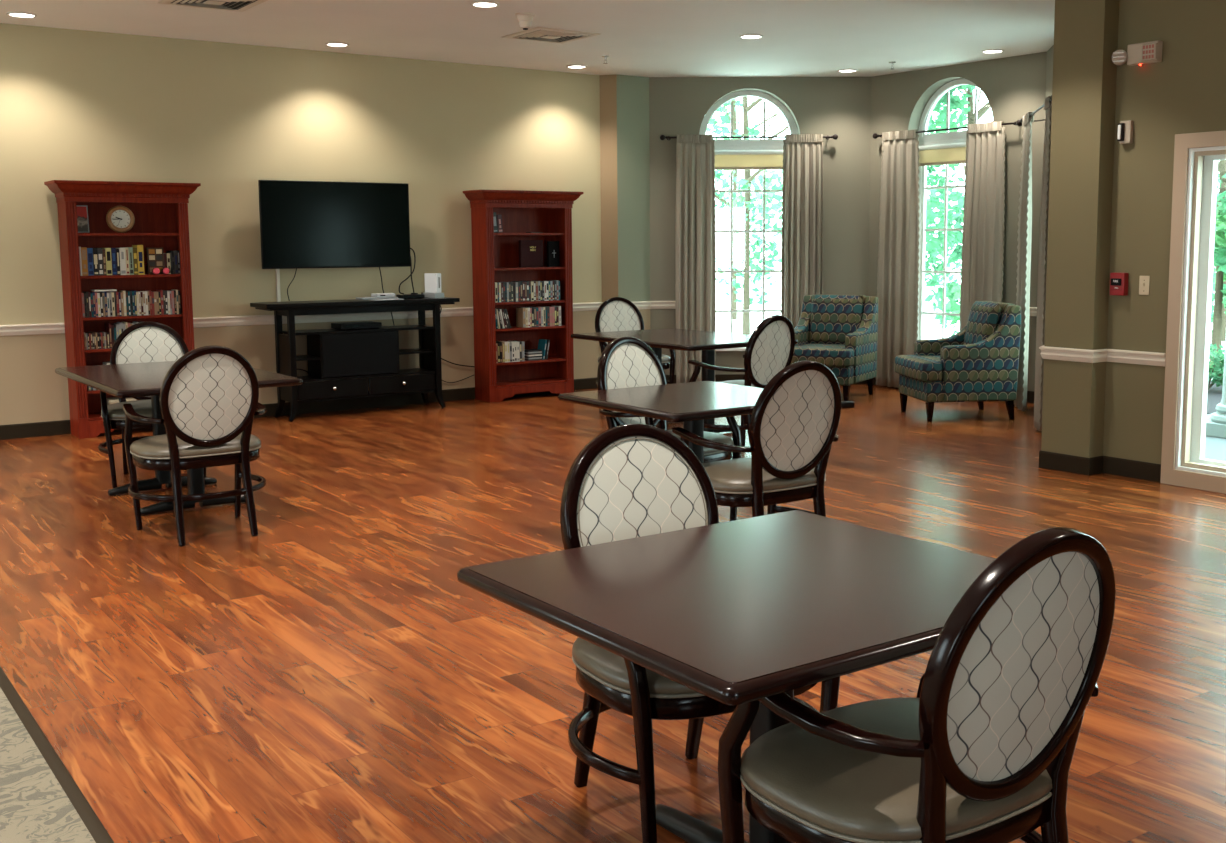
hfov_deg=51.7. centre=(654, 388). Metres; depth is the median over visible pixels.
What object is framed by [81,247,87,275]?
book
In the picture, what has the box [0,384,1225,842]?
floor
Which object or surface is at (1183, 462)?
door frame
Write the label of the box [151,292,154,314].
case
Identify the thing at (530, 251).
bible
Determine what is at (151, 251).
picture
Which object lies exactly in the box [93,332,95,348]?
case
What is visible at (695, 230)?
curtain
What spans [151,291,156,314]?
case
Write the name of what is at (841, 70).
recessed light
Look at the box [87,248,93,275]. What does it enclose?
book
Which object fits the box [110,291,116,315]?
case
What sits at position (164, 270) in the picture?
dumbbell
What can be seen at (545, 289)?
case
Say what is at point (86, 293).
case
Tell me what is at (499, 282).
case
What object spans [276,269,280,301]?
cable raceway
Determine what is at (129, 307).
case
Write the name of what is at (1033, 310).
trim
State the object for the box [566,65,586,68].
recessed light
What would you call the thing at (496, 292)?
case
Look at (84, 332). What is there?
case
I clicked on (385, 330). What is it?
shelf
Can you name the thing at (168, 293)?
case
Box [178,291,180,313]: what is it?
case
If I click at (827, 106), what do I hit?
wall
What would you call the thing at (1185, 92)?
wall
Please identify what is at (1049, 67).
wall
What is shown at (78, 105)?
wall
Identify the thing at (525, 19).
smoke detector
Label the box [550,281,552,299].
case
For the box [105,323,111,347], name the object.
case
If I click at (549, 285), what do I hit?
case
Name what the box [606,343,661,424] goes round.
backrest cushion
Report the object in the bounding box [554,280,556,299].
case
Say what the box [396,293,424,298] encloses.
cable box
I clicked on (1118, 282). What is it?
fire alarm
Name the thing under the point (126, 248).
book
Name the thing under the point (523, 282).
case
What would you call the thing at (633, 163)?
wall
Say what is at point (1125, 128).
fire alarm
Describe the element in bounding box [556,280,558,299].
case
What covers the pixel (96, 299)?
case
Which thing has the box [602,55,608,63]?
sprinkler
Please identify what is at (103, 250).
book
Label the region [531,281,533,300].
case
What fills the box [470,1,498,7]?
recessed light
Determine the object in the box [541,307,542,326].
case
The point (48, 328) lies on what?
trim
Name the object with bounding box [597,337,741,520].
armchair
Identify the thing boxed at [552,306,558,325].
case
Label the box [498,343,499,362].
case
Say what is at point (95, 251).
book
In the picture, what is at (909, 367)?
seat cushion
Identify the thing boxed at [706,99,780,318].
tree
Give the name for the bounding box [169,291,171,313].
case
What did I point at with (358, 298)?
player
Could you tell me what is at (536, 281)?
case
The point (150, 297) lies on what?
case
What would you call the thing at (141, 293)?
case
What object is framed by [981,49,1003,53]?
recessed light
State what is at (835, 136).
curtain rod
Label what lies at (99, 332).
case
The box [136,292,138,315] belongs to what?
case
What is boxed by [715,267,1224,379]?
ground
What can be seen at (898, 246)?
curtain
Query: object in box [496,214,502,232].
case
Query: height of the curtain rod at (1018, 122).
0.058 m
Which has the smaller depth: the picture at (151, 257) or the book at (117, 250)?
the book at (117, 250)
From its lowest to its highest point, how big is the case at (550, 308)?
0.189 m
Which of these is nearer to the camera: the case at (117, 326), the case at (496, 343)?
the case at (117, 326)
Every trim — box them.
[0,301,675,335]
[0,666,113,842]
[1029,307,1036,315]
[1039,345,1165,366]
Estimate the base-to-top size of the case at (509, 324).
0.185 m
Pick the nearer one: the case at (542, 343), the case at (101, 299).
the case at (101, 299)
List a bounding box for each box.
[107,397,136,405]
[146,247,163,273]
[331,321,381,329]
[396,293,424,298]
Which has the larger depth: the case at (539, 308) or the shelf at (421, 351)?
the case at (539, 308)
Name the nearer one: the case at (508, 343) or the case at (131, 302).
the case at (131, 302)
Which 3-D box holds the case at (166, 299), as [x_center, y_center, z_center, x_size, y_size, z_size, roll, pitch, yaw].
[-4.011,-0.707,10.336,0.018,0.195,0.136,-5,8,-36]
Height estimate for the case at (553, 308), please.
0.189 m
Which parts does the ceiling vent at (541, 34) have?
duct shadow plate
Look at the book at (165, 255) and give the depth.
10.29 m
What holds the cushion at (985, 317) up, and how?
on the lounge armchair at (979, 363)
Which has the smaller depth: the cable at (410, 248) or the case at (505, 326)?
the cable at (410, 248)
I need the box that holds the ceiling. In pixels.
[0,0,1054,76]
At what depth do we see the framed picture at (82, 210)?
9.93 m
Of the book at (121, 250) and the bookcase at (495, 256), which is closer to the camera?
the book at (121, 250)
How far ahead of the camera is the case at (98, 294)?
9.98 m
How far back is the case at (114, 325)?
10.07 m
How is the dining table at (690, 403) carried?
on the floor
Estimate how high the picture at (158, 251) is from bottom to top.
0.036 m
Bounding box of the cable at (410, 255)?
[410,255,413,292]
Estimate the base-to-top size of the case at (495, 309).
0.188 m
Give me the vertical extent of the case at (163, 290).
0.198 m
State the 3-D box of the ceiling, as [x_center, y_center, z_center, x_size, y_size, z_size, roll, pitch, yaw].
[0.333,-2.276,4.653,13.700,0.080,14.700,-5,8,-36]
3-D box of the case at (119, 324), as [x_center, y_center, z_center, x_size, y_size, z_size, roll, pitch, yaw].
[-4.308,-0.429,10.150,0.018,0.195,0.136,-5,8,-36]
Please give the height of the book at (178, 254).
0.190 m
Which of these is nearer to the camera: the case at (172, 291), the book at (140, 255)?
the book at (140, 255)
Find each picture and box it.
[76,205,88,232]
[149,249,154,253]
[149,255,154,259]
[156,249,161,253]
[156,255,161,259]
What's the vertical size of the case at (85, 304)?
0.187 m
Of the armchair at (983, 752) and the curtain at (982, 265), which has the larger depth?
the curtain at (982, 265)
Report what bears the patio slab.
on the ground
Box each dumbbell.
[152,268,159,273]
[161,268,169,273]
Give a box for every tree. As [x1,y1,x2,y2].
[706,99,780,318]
[709,96,788,334]
[924,85,989,335]
[925,89,992,311]
[1210,160,1225,364]
[1211,160,1218,322]
[1211,170,1225,340]
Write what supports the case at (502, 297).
on the bookcase at (495, 256)
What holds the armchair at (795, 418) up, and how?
on the floor
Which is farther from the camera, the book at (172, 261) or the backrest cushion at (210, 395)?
the book at (172, 261)
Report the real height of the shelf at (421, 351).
0.020 m
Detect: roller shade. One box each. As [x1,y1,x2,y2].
[715,154,782,166]
[918,147,965,162]
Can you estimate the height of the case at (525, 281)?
0.194 m
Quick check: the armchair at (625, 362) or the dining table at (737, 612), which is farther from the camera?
the armchair at (625, 362)
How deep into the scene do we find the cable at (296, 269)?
11.10 m
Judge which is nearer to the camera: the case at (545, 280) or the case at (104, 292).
the case at (104, 292)
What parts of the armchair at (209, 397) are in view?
leg, armrest, leg, seat, seat frame, frame, leg, leg, armrest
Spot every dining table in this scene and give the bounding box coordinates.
[55,361,302,514]
[457,510,994,842]
[558,381,763,463]
[571,328,797,432]
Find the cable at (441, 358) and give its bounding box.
[441,358,474,366]
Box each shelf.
[283,325,433,335]
[296,355,319,360]
[399,348,433,354]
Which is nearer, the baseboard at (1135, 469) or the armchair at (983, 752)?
the armchair at (983, 752)
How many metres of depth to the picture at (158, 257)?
10.25 m
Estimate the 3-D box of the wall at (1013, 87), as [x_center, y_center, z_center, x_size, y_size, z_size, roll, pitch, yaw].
[2.977,-1.550,12.479,0.220,3.200,2.131,-5,8,-37]
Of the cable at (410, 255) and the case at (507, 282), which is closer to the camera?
the cable at (410, 255)
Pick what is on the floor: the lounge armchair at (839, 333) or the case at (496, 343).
the lounge armchair at (839, 333)
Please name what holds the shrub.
on the mulch bed
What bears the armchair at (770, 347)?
on the floor
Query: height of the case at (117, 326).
0.189 m
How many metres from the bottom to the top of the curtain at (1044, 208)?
2.591 m
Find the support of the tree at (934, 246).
on the ground
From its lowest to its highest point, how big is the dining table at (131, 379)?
0.757 m
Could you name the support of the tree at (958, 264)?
on the ground
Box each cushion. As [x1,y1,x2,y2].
[116,327,182,363]
[168,354,251,439]
[577,437,706,546]
[600,301,640,343]
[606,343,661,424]
[751,321,790,384]
[760,370,833,470]
[791,343,853,366]
[809,295,862,343]
[895,355,941,380]
[947,552,1098,780]
[963,301,1001,344]
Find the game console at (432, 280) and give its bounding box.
[423,273,443,297]
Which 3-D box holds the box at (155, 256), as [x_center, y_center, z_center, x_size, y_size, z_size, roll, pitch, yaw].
[-4.051,-1.037,10.254,0.124,0.215,0.036,-5,8,-36]
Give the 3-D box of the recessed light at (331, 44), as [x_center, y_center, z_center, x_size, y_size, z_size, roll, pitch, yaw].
[-2.704,-2.926,10.757,0.206,0.010,0.206,-5,8,-36]
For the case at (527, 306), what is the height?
0.196 m
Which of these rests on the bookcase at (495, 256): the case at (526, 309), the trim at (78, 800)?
the case at (526, 309)
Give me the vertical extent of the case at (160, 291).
0.200 m
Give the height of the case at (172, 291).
0.192 m
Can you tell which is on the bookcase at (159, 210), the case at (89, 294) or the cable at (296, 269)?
the case at (89, 294)
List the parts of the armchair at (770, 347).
leg, armrest, seat, leg, leg, frame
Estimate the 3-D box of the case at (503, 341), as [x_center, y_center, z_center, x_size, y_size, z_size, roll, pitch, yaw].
[-1.475,-0.359,12.234,0.027,0.198,0.136,-5,8,-36]
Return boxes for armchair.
[98,321,205,487]
[123,345,266,546]
[560,424,839,842]
[595,297,674,386]
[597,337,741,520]
[672,360,840,516]
[688,315,794,445]
[718,527,1115,842]
[791,294,877,400]
[895,301,1020,421]
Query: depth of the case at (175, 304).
10.32 m
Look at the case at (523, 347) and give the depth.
12.29 m
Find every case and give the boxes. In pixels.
[81,293,84,317]
[82,292,88,316]
[84,293,86,317]
[84,332,89,349]
[84,333,86,349]
[88,292,91,316]
[90,292,95,316]
[90,293,93,316]
[90,332,94,348]
[91,289,116,291]
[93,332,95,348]
[95,292,97,316]
[96,292,100,316]
[97,292,102,316]
[98,331,104,348]
[99,332,102,348]
[100,291,107,316]
[102,293,105,316]
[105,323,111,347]
[107,292,112,316]
[107,293,109,316]
[108,292,114,315]
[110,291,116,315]
[111,324,113,346]
[112,324,116,341]
[114,291,119,315]
[114,323,120,334]
[116,324,118,337]
[118,292,121,315]
[119,291,126,315]
[120,292,123,315]
[125,291,130,315]
[126,292,128,315]
[130,290,136,315]
[130,291,132,315]
[132,291,134,315]
[136,291,140,315]
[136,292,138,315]
[140,291,145,314]
[140,292,143,314]
[142,291,148,314]
[145,290,151,314]
[147,291,149,314]
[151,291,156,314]
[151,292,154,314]
[153,291,158,314]
[156,290,163,314]
[158,291,160,314]
[163,290,165,314]
[165,290,167,314]
[167,290,174,313]
[167,291,170,313]
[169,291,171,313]
[173,290,176,313]
[176,290,178,313]
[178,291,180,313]
[493,212,497,232]
[495,282,497,301]
[495,309,497,328]
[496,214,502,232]
[496,282,498,301]
[496,309,499,328]
[496,341,504,362]
[496,342,501,362]
[496,343,497,362]
[498,282,503,301]
[498,309,501,328]
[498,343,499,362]
[499,282,504,301]
[499,283,500,301]
[500,309,504,328]
[501,309,506,327]
[502,282,506,301]
[503,309,508,327]
[503,341,506,361]
[505,309,510,327]
[505,341,509,361]
[507,282,508,301]
[508,341,514,361]
[509,282,510,301]
[510,341,516,361]
[510,342,511,361]
[511,282,513,301]
[512,281,520,301]
[513,282,517,301]
[516,308,525,327]
[517,341,521,360]
[517,342,519,361]
[520,281,522,301]
[521,307,529,326]
[522,281,524,300]
[522,341,524,360]
[525,281,528,300]
[525,282,526,300]
[525,308,527,326]
[525,349,541,351]
[527,306,536,326]
[528,307,533,326]
[529,281,530,300]
[530,308,531,326]
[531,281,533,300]
[534,281,535,300]
[534,306,540,326]
[536,281,537,300]
[536,306,544,326]
[536,307,538,326]
[537,339,546,359]
[538,281,540,300]
[540,281,541,300]
[540,306,547,325]
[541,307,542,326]
[542,281,543,300]
[543,339,549,358]
[544,281,546,300]
[545,280,553,299]
[546,281,548,300]
[547,306,549,325]
[548,281,550,300]
[549,306,554,325]
[549,307,551,325]
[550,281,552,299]
[550,306,556,325]
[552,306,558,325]
[553,306,560,325]
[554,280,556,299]
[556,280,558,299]
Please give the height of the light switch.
0.120 m
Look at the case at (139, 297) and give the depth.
10.17 m
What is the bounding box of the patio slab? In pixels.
[1204,414,1225,461]
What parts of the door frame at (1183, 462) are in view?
sash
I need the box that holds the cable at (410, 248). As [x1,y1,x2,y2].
[399,248,415,293]
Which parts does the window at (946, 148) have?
sash, frame, frame, sash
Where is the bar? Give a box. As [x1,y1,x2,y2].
[841,401,853,407]
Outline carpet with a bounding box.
[0,687,95,842]
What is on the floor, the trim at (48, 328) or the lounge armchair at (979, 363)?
the lounge armchair at (979, 363)
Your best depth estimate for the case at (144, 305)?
10.18 m
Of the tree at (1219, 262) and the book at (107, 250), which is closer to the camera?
the book at (107, 250)
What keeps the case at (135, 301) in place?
on the bookcase at (159, 210)
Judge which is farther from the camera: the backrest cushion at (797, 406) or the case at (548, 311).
the case at (548, 311)
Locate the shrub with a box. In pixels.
[1208,340,1224,389]
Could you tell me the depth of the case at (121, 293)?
10.08 m
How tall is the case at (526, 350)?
0.014 m
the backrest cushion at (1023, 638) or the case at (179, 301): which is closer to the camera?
the backrest cushion at (1023, 638)
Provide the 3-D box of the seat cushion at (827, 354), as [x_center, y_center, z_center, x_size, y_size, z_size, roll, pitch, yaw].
[1.622,-0.334,12.219,0.744,0.157,0.660,3,8,28]
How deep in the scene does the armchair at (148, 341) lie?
8.31 m
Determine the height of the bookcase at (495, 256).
2.005 m
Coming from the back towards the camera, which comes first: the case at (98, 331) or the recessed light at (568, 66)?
the recessed light at (568, 66)
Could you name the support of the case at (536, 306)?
on the bookcase at (495, 256)
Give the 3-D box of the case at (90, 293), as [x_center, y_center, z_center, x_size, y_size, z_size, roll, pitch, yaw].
[-4.469,-0.662,10.006,0.014,0.186,0.136,-5,8,-36]
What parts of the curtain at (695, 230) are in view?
ruffle trim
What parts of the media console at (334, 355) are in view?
leg, panel, leg, drawer, moulding, door, drawer, leg, panel, leg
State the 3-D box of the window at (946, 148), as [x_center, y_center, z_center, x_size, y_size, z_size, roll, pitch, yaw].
[2.936,-1.676,12.472,0.265,2.716,1.160,-5,8,-37]
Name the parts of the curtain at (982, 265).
ruffle trim, ruffle trim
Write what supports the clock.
on the bookcase at (159, 210)
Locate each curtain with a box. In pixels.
[675,134,715,382]
[781,134,822,327]
[876,129,919,387]
[960,121,1004,330]
[1014,112,1033,410]
[1034,96,1051,430]
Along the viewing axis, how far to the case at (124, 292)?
10.09 m
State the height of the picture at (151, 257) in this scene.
0.036 m
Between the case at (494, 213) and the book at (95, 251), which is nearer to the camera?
the book at (95, 251)
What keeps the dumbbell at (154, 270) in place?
on the bookcase at (159, 210)
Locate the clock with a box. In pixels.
[106,206,134,232]
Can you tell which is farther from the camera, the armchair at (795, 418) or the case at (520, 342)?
the case at (520, 342)
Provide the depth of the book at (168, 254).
10.30 m
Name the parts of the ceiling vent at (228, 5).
duct shadow plate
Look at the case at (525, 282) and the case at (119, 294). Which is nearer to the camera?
the case at (119, 294)
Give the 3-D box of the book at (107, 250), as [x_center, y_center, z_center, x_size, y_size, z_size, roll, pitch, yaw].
[-4.365,-1.013,10.062,0.041,0.215,0.161,-5,8,-36]
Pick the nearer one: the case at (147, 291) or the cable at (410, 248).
the case at (147, 291)
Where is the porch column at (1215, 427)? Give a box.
[1205,338,1225,437]
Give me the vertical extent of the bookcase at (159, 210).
2.005 m
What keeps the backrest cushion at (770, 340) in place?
on the armchair at (770, 347)
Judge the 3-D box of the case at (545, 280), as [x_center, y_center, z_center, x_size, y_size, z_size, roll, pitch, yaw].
[-1.038,-0.973,12.486,0.020,0.195,0.136,-5,8,-36]
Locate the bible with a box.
[518,240,542,266]
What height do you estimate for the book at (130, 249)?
0.218 m
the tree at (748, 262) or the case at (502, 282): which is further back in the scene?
the tree at (748, 262)
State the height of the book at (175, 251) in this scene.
0.190 m
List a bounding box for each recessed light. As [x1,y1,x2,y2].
[6,12,36,17]
[325,42,349,46]
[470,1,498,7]
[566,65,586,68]
[739,34,763,38]
[837,69,857,72]
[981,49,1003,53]
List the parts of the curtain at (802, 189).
ruffle trim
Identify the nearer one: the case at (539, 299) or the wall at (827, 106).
the case at (539, 299)
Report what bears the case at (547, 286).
on the bookcase at (495, 256)
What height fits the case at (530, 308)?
0.186 m
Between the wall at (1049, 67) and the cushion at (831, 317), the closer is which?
the wall at (1049, 67)
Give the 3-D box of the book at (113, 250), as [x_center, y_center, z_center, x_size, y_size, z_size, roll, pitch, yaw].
[-4.333,-1.016,10.084,0.035,0.215,0.161,-5,8,-36]
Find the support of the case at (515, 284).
on the bookcase at (495, 256)
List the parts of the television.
trim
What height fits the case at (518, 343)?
0.191 m
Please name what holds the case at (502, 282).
on the bookcase at (495, 256)
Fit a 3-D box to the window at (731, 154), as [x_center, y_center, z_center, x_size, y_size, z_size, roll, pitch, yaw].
[0.984,-1.763,13.301,1.160,2.716,0.265,0,7,-1]
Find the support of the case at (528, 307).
on the bookcase at (495, 256)
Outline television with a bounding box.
[258,180,410,268]
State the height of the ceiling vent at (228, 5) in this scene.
0.017 m
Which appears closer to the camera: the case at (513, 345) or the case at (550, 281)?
the case at (513, 345)
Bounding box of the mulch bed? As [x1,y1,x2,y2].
[1206,381,1222,413]
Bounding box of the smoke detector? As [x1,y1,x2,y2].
[515,12,534,29]
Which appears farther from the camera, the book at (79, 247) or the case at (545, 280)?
the case at (545, 280)
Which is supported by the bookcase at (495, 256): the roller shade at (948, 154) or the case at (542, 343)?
the case at (542, 343)
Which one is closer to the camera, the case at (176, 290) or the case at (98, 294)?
the case at (98, 294)
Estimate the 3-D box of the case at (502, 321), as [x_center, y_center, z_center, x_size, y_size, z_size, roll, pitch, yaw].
[-1.502,-0.676,12.173,0.048,0.187,0.136,-5,8,-36]
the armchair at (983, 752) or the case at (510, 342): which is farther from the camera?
the case at (510, 342)
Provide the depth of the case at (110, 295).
10.03 m
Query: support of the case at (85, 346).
on the bookcase at (159, 210)
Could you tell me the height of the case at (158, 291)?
0.187 m
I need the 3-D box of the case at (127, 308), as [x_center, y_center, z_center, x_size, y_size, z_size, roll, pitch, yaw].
[-4.256,-0.683,10.157,0.015,0.191,0.136,-5,8,-36]
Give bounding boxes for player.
[356,297,397,299]
[371,293,394,296]
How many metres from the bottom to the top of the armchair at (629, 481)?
1.010 m
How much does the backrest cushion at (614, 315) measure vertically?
0.466 m
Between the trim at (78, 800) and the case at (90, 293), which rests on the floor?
the trim at (78, 800)
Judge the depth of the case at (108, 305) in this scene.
10.02 m
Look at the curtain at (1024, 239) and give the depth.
11.08 m
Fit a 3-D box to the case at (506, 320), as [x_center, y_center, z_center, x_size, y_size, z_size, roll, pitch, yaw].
[-1.467,-0.678,12.199,0.058,0.186,0.136,-5,8,-36]
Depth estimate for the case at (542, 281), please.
12.36 m
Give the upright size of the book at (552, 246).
0.250 m
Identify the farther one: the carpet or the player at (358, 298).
the player at (358, 298)
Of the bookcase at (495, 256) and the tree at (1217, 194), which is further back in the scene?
the tree at (1217, 194)
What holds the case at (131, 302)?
on the bookcase at (159, 210)
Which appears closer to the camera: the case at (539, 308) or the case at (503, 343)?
the case at (503, 343)
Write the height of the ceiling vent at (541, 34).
0.017 m
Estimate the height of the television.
0.758 m
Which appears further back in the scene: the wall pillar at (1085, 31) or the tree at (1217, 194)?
the tree at (1217, 194)
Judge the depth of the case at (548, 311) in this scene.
12.42 m
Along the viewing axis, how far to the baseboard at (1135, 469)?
10.13 m
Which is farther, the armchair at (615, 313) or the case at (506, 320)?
the case at (506, 320)
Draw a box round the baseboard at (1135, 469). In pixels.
[0,374,1160,482]
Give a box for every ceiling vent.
[158,0,267,11]
[502,27,599,43]
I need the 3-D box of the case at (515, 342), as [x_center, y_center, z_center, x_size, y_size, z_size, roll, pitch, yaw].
[-1.388,-0.366,12.297,0.022,0.196,0.136,-5,8,-36]
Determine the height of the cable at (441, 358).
0.211 m
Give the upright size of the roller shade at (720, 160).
0.140 m
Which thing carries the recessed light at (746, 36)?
in the ceiling
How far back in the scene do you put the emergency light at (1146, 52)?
7.78 m
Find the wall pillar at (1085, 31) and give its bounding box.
[1041,0,1118,457]
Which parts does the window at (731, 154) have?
sill, sash, frame, frame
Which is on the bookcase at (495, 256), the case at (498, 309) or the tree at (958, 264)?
the case at (498, 309)
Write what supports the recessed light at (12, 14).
in the ceiling
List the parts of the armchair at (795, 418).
leg, armrest, leg, seat, seat frame, leg, frame, leg, armrest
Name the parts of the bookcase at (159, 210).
panel, shelf, shelf, shelf, crown moulding, shelf, panel, shelf, shelf, panel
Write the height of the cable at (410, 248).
0.456 m
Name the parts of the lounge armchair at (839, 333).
arm, backrest, leg, arm, leg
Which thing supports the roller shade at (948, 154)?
attached to the wall at (1013, 87)
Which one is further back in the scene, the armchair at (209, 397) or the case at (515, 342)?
the case at (515, 342)
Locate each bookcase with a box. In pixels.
[44,180,200,438]
[463,190,583,401]
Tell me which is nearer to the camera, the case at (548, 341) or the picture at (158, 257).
the picture at (158, 257)
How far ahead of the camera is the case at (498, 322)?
12.10 m
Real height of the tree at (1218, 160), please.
10.574 m
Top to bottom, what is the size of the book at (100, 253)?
0.215 m
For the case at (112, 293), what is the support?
on the bookcase at (159, 210)
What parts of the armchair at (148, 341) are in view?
leg, leg, seat, seat frame, frame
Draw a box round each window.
[699,90,797,350]
[917,78,978,339]
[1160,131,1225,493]
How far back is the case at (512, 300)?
12.16 m
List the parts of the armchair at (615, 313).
leg, frame, seat, seat frame, leg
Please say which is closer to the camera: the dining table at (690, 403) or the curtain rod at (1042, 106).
the dining table at (690, 403)
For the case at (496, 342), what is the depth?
12.15 m
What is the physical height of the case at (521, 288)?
0.196 m
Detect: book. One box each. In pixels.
[79,247,81,275]
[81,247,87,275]
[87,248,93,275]
[93,248,98,274]
[97,248,103,274]
[102,248,111,274]
[102,249,106,274]
[111,248,116,274]
[116,248,125,274]
[116,249,120,274]
[120,247,129,274]
[128,247,133,274]
[132,245,144,274]
[133,248,137,274]
[163,253,170,273]
[164,254,166,267]
[166,251,174,273]
[169,250,177,273]
[176,250,179,273]
[547,241,558,266]
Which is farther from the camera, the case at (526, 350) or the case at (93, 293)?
the case at (526, 350)
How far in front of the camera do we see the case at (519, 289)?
12.21 m
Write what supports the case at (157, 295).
on the bookcase at (159, 210)
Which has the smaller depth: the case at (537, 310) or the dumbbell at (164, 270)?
the dumbbell at (164, 270)
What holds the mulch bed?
on the ground
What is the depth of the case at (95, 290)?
10.04 m
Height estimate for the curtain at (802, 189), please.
2.591 m
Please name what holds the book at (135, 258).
on the bookcase at (159, 210)
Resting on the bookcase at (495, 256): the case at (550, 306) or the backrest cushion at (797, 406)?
the case at (550, 306)
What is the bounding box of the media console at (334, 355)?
[250,297,459,421]
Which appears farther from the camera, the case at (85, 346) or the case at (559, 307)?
the case at (559, 307)
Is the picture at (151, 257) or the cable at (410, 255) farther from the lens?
the cable at (410, 255)
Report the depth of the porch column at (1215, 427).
10.06 m
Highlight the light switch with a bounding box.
[1139,276,1149,294]
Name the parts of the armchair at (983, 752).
leg, armrest, seat frame, seat, leg, leg, frame, leg, armrest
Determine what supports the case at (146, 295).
on the bookcase at (159, 210)
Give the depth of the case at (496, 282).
12.06 m
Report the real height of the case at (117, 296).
0.195 m
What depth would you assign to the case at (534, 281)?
12.31 m
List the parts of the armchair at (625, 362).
leg, armrest, frame, leg, leg, seat, seat frame, leg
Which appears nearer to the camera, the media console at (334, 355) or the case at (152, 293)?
the case at (152, 293)
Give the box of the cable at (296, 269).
[287,269,296,300]
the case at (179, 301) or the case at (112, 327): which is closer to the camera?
the case at (112, 327)
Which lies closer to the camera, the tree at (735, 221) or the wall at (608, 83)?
the wall at (608, 83)
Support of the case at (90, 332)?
on the bookcase at (159, 210)
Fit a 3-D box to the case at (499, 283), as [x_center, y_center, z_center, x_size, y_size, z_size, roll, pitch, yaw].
[-1.521,-0.925,12.138,0.023,0.186,0.136,-5,8,-36]
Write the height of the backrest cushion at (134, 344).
0.466 m
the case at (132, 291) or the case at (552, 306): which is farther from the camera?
the case at (552, 306)
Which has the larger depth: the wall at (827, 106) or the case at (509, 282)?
the wall at (827, 106)
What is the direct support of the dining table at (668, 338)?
on the floor
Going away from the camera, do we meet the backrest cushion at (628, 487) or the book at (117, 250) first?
the backrest cushion at (628, 487)
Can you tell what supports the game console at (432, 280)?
on the media console at (334, 355)
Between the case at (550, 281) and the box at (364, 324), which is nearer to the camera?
the box at (364, 324)
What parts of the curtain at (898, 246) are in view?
ruffle trim, ruffle trim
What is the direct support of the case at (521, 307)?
on the bookcase at (495, 256)
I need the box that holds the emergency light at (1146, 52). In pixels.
[1112,41,1162,65]
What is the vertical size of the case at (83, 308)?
0.193 m
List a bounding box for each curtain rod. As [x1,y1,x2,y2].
[660,134,837,139]
[872,119,1021,138]
[1020,95,1051,122]
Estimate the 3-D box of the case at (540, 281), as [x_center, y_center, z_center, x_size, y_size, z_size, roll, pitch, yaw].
[-1.152,-0.962,12.404,0.019,0.194,0.136,-5,8,-36]
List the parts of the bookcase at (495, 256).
panel, crown moulding, panel, shelf, shelf, shelf, shelf, shelf, shelf, panel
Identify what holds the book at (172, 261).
on the bookcase at (159, 210)
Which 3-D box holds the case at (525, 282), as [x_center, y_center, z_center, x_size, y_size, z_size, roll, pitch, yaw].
[-1.290,-0.947,12.299,0.022,0.189,0.136,-5,8,-36]
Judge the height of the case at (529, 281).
0.195 m
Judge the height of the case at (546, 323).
0.195 m
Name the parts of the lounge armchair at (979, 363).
leg, leg, arm, leg, arm, backrest, leg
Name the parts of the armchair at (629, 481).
leg, seat, frame, leg, leg, seat frame, leg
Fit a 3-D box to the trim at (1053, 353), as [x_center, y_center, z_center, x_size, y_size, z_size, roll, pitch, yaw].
[2.882,-0.221,8.219,0.330,0.084,0.956,-5,8,-36]
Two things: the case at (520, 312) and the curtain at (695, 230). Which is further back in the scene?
the curtain at (695, 230)
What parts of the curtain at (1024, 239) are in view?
ruffle trim, ruffle trim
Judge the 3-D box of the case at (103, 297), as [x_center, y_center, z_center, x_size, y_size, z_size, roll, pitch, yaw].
[-4.398,-0.668,10.055,0.015,0.187,0.136,-5,8,-36]
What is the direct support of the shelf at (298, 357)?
attached to the media console at (334, 355)
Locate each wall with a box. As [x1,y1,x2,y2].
[0,23,601,424]
[599,74,617,301]
[616,74,649,329]
[649,77,870,374]
[868,52,1046,390]
[1044,45,1053,134]
[1103,0,1225,463]

